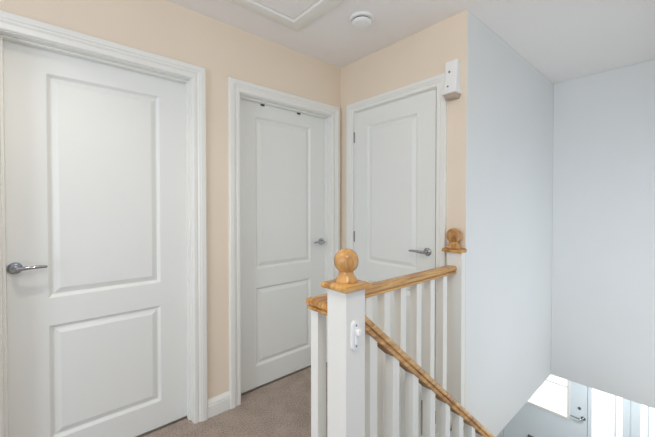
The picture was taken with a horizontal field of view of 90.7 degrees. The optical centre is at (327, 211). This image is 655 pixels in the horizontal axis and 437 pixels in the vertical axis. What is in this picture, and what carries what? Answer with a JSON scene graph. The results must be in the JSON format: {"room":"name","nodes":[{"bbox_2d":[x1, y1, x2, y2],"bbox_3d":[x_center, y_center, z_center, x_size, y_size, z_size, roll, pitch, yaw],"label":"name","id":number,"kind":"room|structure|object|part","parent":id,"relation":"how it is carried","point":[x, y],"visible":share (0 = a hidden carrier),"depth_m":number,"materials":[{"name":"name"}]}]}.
{"room":"stair landing","nodes":[
{"label":"stair landing","id":0,"kind":"room"},
{"bbox_2d":[0,0,340,436],"bbox_3d":[-1.754,0.193,1.098,5.207,2.650,0.160,-1,1,-41],"label":"wall","id":1,"kind":"structure","parent":0,"point":[165,28],"depth_m":1.93,"materials":[{"name":"beige paint"}]},
{"bbox_2d":[0,10,206,436],"bbox_3d":[-1.093,0.197,1.629,0.922,2.050,0.132,-1,1,-41],"label":"door","id":2,"kind":"structure","parent":1,"relation":"in","point":[103,233],"depth_m":1.62,"materials":[{"name":"white wood"}]},
{"bbox_3d":[-1.316,0.248,1.430,0.119,0.021,0.056,-1,1,-41],"label":"lever","id":3,"kind":"part","parent":2,"relation":"part of","materials":[{"name":"silver metal"}]},
{"bbox_2d":[207,391,230,418],"bbox_3d":[-0.657,1.165,1.957,0.144,0.106,0.016,-1,1,-41],"label":"baseboard","id":4,"kind":"structure","parent":1,"relation":"attached to","point":[218,404],"depth_m":1.95,"materials":[{"name":"white wood"}]},
{"bbox_2d":[228,77,339,408],"bbox_3d":[-0.289,0.193,2.334,0.927,2.038,0.132,-1,1,-41],"label":"door","id":5,"kind":"structure","parent":1,"relation":"in","point":[284,164],"depth_m":2.31,"materials":[{"name":"white wood"}]},
{"bbox_2d":[143,362,451,436],"bbox_3d":[-0.632,1.349,-0.290,5.042,0.200,3.570,-1,1,-41],"label":"floor","id":6,"kind":"structure","parent":0,"point":[282,407],"depth_m":1.91,"materials":[{"name":"beige carpet"}]},
{"bbox_2d":[320,248,371,436],"bbox_3d":[0.068,0.837,1.109,0.125,1.425,0.139,-1,1,-41],"label":"newel post","id":7,"kind":"object","parent":6,"relation":"on","point":[345,293],"depth_m":1.07,"materials":[{"name":"white wood"}]},
{"bbox_3d":[0.064,0.904,1.114,0.092,1.291,0.092,-1,1,-41],"label":"post","id":8,"kind":"part","parent":7,"relation":"part of","materials":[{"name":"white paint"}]},
{"bbox_3d":[0.097,0.406,1.056,0.033,0.100,0.030,-1,1,-41],"label":"gate bracket","id":9,"kind":"part","parent":7,"relation":"part of","materials":[{"name":"white plastic"}]},
{"bbox_2d":[306,265,456,436],"bbox_3d":[0.348,0.769,1.505,1.031,0.910,0.124,-1,1,-41],"label":"balustrade","id":10,"kind":"object","parent":6,"relation":"on","point":[317,304],"visible":0.69,"depth_m":1.53,"materials":[{"name":"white wood"}]},
{"bbox_3d":[0.348,0.336,1.499,1.031,0.044,0.124,-1,1,-41],"label":"handrail","id":11,"kind":"part","parent":10,"relation":"part of","materials":[{"name":"brown wood"}]},
{"bbox_3d":[0.348,1.207,1.511,1.030,0.034,0.123,-1,1,-41],"label":"rail","id":12,"kind":"part","parent":10,"relation":"part of","materials":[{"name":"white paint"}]},
{"bbox_2d":[341,10,466,277],"bbox_3d":[0.507,0.176,2.287,0.160,2.650,1.034,-1,1,-41],"label":"wall","id":13,"kind":"structure","parent":0,"point":[424,54],"depth_m":2.01,"materials":[{"name":"beige paint"}]},
{"bbox_2d":[346,73,446,410],"bbox_3d":[0.454,0.193,2.260,0.173,2.041,0.832,-1,1,-41],"label":"door","id":14,"kind":"structure","parent":13,"relation":"in","point":[396,139],"depth_m":2.18,"materials":[{"name":"white wood"}]},
{"bbox_3d":[0.570,0.250,2.040,0.056,0.021,0.120,-1,1,-41],"label":"lever","id":15,"kind":"part","parent":14,"relation":"part of","materials":[{"name":"silver metal"}]},
{"bbox_2d":[441,59,461,100],"bbox_3d":[0.712,-0.762,1.861,0.074,0.217,0.091,-1,1,-41],"label":"wall sensor","id":16,"kind":"object","parent":13,"relation":"attached to","point":[452,90],"visible":1,"depth_m":1.85,"materials":[{"name":"white plastic"}]},
{"bbox_2d":[442,228,466,426],"bbox_3d":[0.721,0.800,1.864,0.086,1.413,0.118,-1,1,-41],"label":"newel post","id":17,"kind":"object","parent":13,"relation":"attached to","point":[455,253],"visible":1,"depth_m":1.84,"materials":[{"name":"white wood"}]},
{"bbox_3d":[0.741,0.869,1.874,0.044,1.276,0.092,-1,1,-41],"label":"post","id":18,"kind":"part","parent":17,"relation":"part of","materials":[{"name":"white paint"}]},
{"bbox_2d":[166,0,654,83],"bbox_3d":[-0.009,-1.161,0.282,6.781,0.080,3.660,-1,1,-41],"label":"ceiling","id":19,"kind":"structure","parent":0,"point":[564,40],"depth_m":2.01,"materials":[{"name":"paint"}]},
{"bbox_2d":[226,0,341,30],"bbox_3d":[-0.251,-1.129,1.508,0.792,0.019,0.722,-1,1,-41],"label":"hatch","id":20,"kind":"object","parent":19,"relation":"attached to","point":[295,15],"visible":1,"depth_m":1.81,"materials":[{"name":"white wood"}]},
{"bbox_3d":[-0.251,-1.135,1.508,0.604,0.006,0.534,-1,1,-41],"label":"hatch panel","id":21,"kind":"part","parent":20,"relation":"part of","materials":[{"name":"paint"}]},
{"bbox_2d":[349,11,373,28],"bbox_3d":[0.202,-1.124,1.915,0.146,0.039,0.146,-1,1,-41],"label":"smoke detector","id":22,"kind":"object","parent":19,"relation":"attached to","point":[361,19],"visible":1,"depth_m":1.88,"materials":[{"name":"white plastic"}]},
{"bbox_2d":[465,10,553,436],"bbox_3d":[1.423,0.173,2.467,1.772,2.650,0.100,-1,1,-41],"label":"wall","id":23,"kind":"structure","parent":0,"point":[510,103],"depth_m":2.23,"materials":[{"name":"white paint"}]},
{"bbox_2d":[551,60,654,408],"bbox_3d":[2.442,0.172,2.573,0.100,2.650,1.084,-1,1,-41],"label":"wall","id":24,"kind":"structure","parent":0,"point":[603,312],"depth_m":2.67,"materials":[{"name":"white paint"}]},
{"bbox_3d":[3.120,2.539,4.289,0.100,2.232,2.520,-1,1,-41],"label":"wall","id":25,"kind":"structure","parent":0,"visible":0},
{"bbox_2d":[501,375,592,436],"bbox_3d":[2.955,2.628,4.439,0.152,2.050,1.058,-1,1,-41],"label":"door","id":26,"kind":"structure","parent":25,"relation":"in","point":[560,407],"depth_m":4.32,"materials":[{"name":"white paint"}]},
{"bbox_3d":[2.958,2.243,4.444,0.006,0.880,0.588,-1,1,-41],"label":"glass pane","id":27,"kind":"part","parent":26,"relation":"part of","materials":[{"name":"white glass"}]},
{"bbox_2d":[592,388,654,436],"bbox_3d":[3.538,2.637,3.807,0.090,2.050,0.662,-1,1,-41],"label":"window","id":28,"kind":"structure","parent":25,"relation":"in","point":[612,415],"depth_m":3.86,"materials":[{"name":"white glass"}]},
{"bbox_3d":[3.408,2.590,3.944,0.006,1.900,0.284,-1,1,-41],"label":"glass pane","id":29,"kind":"part","parent":28,"relation":"part of","materials":[{"name":"white glass"}]},
{"bbox_3d":[3.538,2.637,3.807,0.090,2.050,0.662,-1,1,-41],"label":"frame","id":30,"kind":"part","parent":28,"relation":"part of","materials":[{"name":"white paint"}]},
{"bbox_3d":[3.667,2.594,3.650,0.006,1.900,0.196,-1,1,-41],"label":"glass pane","id":31,"kind":"part","parent":28,"relation":"part of","materials":[{"name":"white"}]},
{"bbox_3d":[1.396,2.581,1.690,2.640,2.308,0.885,-1,1,-41],"label":"stairs","id":32,"kind":"structure","parent":0,"visible":0},
{"bbox_3d":[1.080,2.482,2.050,2.639,2.589,0.075,-1,1,-41],"label":"string","id":33,"kind":"object","parent":32,"relation":"attached to","visible":0},
{"bbox_2d":[365,315,493,436],"bbox_3d":[1.073,1.839,2.018,2.600,3.028,0.062,-1,1,-41],"label":"balustrade","id":34,"kind":"object","parent":33,"relation":"on","point":[395,357],"visible":0.91,"depth_m":1.34,"materials":[{"name":"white wood"}]}
]}

